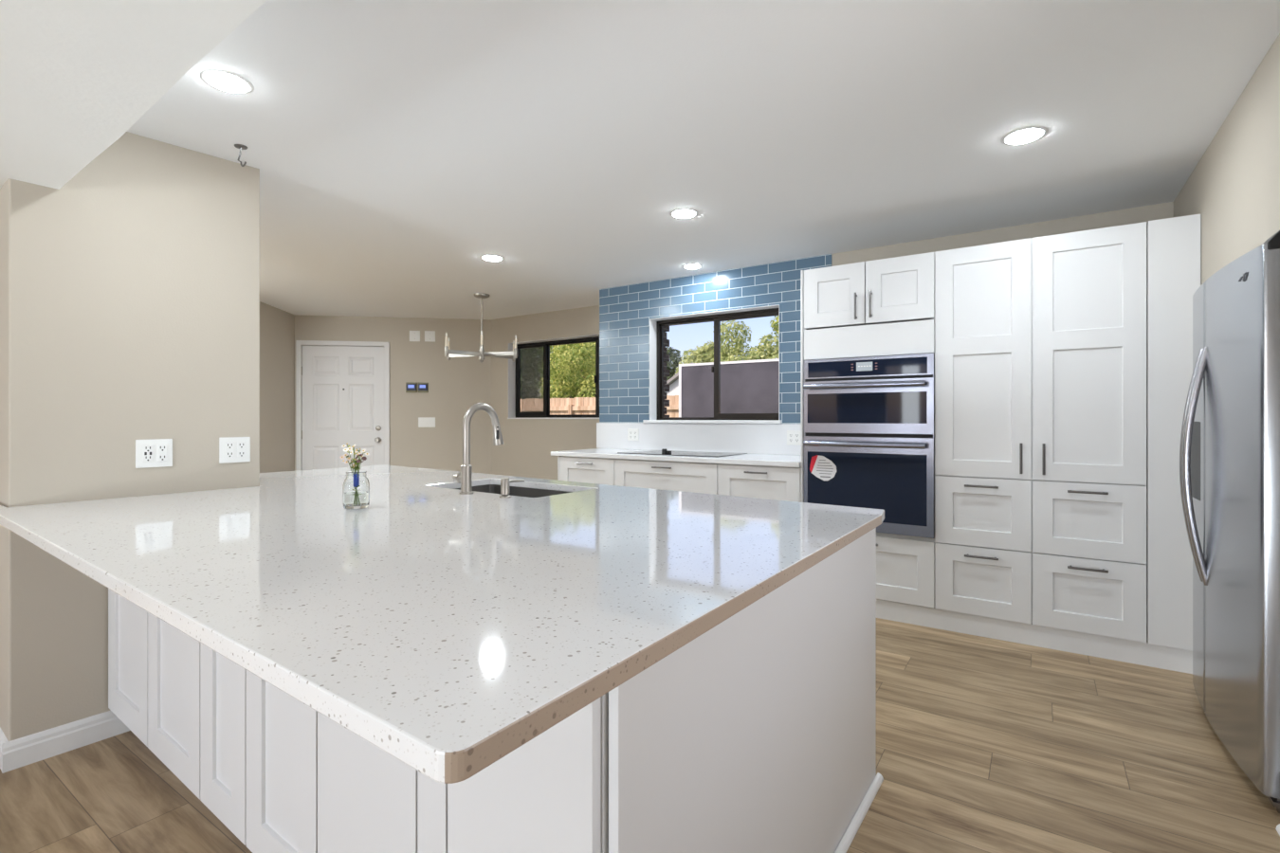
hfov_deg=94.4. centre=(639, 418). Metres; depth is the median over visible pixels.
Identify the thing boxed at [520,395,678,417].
fence
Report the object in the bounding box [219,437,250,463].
wall outlet
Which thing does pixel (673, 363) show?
tree
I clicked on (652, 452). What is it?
cooktop
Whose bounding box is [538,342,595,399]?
tree
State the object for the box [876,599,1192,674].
toe kick
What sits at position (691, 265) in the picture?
recessed light
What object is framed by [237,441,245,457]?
receptacle
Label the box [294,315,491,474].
wall
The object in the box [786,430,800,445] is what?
wall outlet
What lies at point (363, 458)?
flower sprig
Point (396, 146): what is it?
ceiling
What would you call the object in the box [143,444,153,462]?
receptacle
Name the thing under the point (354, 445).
flower sprig
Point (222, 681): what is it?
base cabinet
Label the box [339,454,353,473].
flower sprig
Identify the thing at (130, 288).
wall column
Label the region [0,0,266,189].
ceiling
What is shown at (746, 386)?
wall
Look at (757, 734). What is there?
island end panel
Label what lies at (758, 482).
base cabinet
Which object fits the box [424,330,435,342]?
wall plate
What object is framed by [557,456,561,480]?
end panel
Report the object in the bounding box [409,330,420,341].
wall plate
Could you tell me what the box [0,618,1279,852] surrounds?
floor
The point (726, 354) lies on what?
tree
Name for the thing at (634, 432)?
receptacle
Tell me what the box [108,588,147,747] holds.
base cabinet
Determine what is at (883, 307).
tall cabinet
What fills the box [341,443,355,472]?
flower sprig
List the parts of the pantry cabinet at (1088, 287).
handle, handle, handle, drawer, drawer, door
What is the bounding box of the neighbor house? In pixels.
[664,363,692,396]
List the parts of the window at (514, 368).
sash, sill, sash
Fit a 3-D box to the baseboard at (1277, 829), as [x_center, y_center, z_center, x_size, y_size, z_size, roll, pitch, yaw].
[1.234,1.147,0.780,0.034,0.095,2.270,0,0,34]
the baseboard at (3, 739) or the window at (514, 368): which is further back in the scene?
the window at (514, 368)
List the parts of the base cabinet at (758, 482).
handle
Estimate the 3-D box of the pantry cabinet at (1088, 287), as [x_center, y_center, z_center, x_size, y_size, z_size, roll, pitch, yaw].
[2.417,0.067,3.234,0.462,2.026,0.699,0,0,34]
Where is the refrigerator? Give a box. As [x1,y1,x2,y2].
[1179,230,1279,813]
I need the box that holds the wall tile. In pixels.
[599,254,831,423]
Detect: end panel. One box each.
[447,692,608,852]
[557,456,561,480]
[608,528,876,852]
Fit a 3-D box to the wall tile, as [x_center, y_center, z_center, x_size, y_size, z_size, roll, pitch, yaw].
[0.514,-0.581,4.949,2.149,1.250,0.008,0,0,34]
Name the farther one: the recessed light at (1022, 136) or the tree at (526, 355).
the tree at (526, 355)
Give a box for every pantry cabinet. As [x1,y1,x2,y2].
[935,237,1031,624]
[1031,221,1146,642]
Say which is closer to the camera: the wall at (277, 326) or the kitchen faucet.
the kitchen faucet
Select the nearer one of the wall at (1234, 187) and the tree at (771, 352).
the wall at (1234, 187)
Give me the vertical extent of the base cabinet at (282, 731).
0.751 m
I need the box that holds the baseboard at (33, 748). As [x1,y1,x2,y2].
[1,710,130,773]
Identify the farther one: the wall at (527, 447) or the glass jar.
the wall at (527, 447)
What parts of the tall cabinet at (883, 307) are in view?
panel, door, handle, filler panel, handle, door, drawer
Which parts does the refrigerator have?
handle, handle, freezer door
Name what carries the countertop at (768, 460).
on the base cabinet at (663, 475)
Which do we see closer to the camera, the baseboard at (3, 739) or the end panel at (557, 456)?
the baseboard at (3, 739)
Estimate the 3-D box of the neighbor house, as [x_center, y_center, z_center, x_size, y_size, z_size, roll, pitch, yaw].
[2.588,-0.226,20.544,4.600,3.140,3.400,0,0,34]
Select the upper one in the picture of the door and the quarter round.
the door
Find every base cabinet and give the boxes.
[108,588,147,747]
[147,612,200,800]
[200,642,245,845]
[245,670,317,852]
[317,712,447,852]
[614,458,718,494]
[717,463,800,502]
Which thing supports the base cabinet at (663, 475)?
on the floor
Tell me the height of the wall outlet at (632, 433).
0.110 m
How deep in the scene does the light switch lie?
7.14 m
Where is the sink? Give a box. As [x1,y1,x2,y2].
[454,484,571,497]
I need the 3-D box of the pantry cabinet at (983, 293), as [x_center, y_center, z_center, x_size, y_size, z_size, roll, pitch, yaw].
[2.035,0.067,3.491,0.459,2.026,0.699,0,0,34]
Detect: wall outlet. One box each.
[135,438,172,468]
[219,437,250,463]
[627,428,639,440]
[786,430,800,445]
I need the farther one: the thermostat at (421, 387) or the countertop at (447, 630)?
the thermostat at (421, 387)
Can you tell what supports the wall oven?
in the tall cabinet at (883, 307)
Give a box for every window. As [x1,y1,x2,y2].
[507,334,599,419]
[642,304,782,423]
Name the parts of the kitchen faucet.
handle, spout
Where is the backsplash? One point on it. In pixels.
(736, 438)
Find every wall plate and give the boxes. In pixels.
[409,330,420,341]
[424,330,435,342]
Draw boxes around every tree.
[520,344,592,389]
[520,347,543,399]
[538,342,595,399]
[539,342,595,399]
[665,347,681,381]
[673,341,725,375]
[711,320,756,362]
[746,333,778,360]
[769,315,778,338]
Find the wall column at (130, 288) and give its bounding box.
[0,131,259,741]
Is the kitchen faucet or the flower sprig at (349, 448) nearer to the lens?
the flower sprig at (349, 448)
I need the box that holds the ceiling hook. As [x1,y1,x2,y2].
[234,144,247,166]
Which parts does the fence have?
post, rail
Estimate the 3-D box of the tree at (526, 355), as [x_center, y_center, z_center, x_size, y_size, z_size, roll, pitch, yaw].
[-3.570,-0.628,17.080,2.079,3.961,1.918,0,0,34]
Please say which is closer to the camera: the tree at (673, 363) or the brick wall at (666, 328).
the brick wall at (666, 328)
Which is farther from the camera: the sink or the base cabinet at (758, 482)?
the base cabinet at (758, 482)
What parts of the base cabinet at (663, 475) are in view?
handle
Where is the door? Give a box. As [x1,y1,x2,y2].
[295,340,389,471]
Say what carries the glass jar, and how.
on the countertop at (447, 630)
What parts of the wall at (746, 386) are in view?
edge trim, edge trim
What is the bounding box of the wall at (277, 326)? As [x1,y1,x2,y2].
[259,301,294,473]
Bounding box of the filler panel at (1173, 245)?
[1146,214,1200,651]
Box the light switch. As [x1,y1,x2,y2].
[418,417,435,427]
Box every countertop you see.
[0,464,884,784]
[550,448,800,467]
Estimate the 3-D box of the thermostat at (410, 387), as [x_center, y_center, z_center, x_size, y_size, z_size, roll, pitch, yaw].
[-2.743,-0.368,7.114,0.124,0.120,0.025,0,0,-8]
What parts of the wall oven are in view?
handle, handle, glass, glass, glass, oven door, microwave door, control panel, trim frame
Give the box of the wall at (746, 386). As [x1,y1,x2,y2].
[678,358,778,417]
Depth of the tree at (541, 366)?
33.55 m
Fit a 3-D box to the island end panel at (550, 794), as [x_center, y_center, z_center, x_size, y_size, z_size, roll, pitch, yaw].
[-0.093,0.709,1.069,0.330,0.751,0.360,0,0,36]
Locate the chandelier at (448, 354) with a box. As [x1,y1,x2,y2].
[444,292,517,363]
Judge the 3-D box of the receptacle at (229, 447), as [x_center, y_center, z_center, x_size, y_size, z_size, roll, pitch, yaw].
[-1.757,0.137,2.541,0.003,0.066,0.033,0,0,36]
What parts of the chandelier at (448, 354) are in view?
arm, arm, rod, arm, arm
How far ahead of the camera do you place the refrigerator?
1.95 m
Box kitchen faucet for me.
[452,402,503,494]
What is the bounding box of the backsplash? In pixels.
[596,422,800,455]
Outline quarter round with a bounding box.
[834,772,883,852]
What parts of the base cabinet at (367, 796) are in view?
filler panel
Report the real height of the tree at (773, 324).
7.030 m
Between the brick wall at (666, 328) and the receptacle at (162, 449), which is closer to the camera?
the receptacle at (162, 449)
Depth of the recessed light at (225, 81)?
1.92 m
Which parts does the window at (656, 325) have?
sash, sill, pane, sash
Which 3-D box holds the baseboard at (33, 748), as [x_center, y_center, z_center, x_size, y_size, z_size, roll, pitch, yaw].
[-2.049,1.147,2.136,0.016,0.095,0.340,0,0,36]
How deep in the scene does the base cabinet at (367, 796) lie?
1.16 m
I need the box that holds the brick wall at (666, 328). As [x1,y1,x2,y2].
[663,326,669,417]
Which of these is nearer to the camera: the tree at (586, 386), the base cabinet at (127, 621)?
the base cabinet at (127, 621)
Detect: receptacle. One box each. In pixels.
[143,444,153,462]
[157,444,167,461]
[225,442,234,457]
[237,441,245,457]
[633,431,637,438]
[788,433,793,442]
[794,433,799,442]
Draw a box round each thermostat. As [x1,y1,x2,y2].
[405,383,417,392]
[417,383,428,392]
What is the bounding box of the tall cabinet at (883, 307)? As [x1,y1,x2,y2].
[800,252,935,608]
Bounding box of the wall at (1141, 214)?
[831,201,1173,266]
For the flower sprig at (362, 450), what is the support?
in the glass jar
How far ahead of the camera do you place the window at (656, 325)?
5.01 m
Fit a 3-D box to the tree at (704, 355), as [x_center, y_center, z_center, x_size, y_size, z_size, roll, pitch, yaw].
[3.033,-1.198,29.284,2.914,5.102,2.042,0,0,34]
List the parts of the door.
knob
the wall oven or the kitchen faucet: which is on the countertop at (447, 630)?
the kitchen faucet
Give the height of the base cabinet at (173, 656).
0.751 m
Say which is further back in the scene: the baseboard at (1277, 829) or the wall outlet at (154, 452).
the wall outlet at (154, 452)
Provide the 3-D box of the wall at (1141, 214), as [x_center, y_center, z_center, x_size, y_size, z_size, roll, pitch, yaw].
[1.703,-0.016,4.248,4.906,2.420,0.152,0,0,34]
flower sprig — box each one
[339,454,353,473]
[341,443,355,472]
[347,445,358,470]
[350,444,358,469]
[355,448,369,472]
[355,454,366,472]
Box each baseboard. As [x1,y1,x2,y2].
[0,728,8,770]
[1,710,130,773]
[1275,823,1279,836]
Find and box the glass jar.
[342,471,369,509]
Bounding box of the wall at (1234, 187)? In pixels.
[1173,33,1279,285]
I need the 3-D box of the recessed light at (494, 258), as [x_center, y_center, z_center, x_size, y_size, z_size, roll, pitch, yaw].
[-1.112,-1.201,4.462,0.172,0.009,0.172,0,0,34]
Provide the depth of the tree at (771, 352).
23.77 m
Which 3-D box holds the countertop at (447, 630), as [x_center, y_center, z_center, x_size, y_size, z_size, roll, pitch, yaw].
[-0.914,0.317,2.189,3.154,0.030,1.822,0,0,36]
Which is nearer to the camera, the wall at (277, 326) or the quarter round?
the quarter round
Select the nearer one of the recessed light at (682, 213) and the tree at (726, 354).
the recessed light at (682, 213)
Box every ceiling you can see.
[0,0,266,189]
[126,0,1279,319]
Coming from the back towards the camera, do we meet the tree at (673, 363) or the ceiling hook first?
the tree at (673, 363)
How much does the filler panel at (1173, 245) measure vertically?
2.028 m
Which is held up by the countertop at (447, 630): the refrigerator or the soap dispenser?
the soap dispenser
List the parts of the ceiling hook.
plate, hook arm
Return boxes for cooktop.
[617,449,747,457]
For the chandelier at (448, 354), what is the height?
0.635 m
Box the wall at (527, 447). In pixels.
[491,305,599,480]
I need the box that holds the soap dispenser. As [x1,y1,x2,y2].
[499,477,524,498]
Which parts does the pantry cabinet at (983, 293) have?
handle, handle, drawer, drawer, door, handle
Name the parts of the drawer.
handle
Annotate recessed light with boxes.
[200,69,254,93]
[480,255,503,261]
[669,208,698,219]
[682,263,701,269]
[1000,126,1048,145]
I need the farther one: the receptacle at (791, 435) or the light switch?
the light switch
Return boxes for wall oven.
[803,353,934,538]
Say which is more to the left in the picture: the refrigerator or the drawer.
the drawer

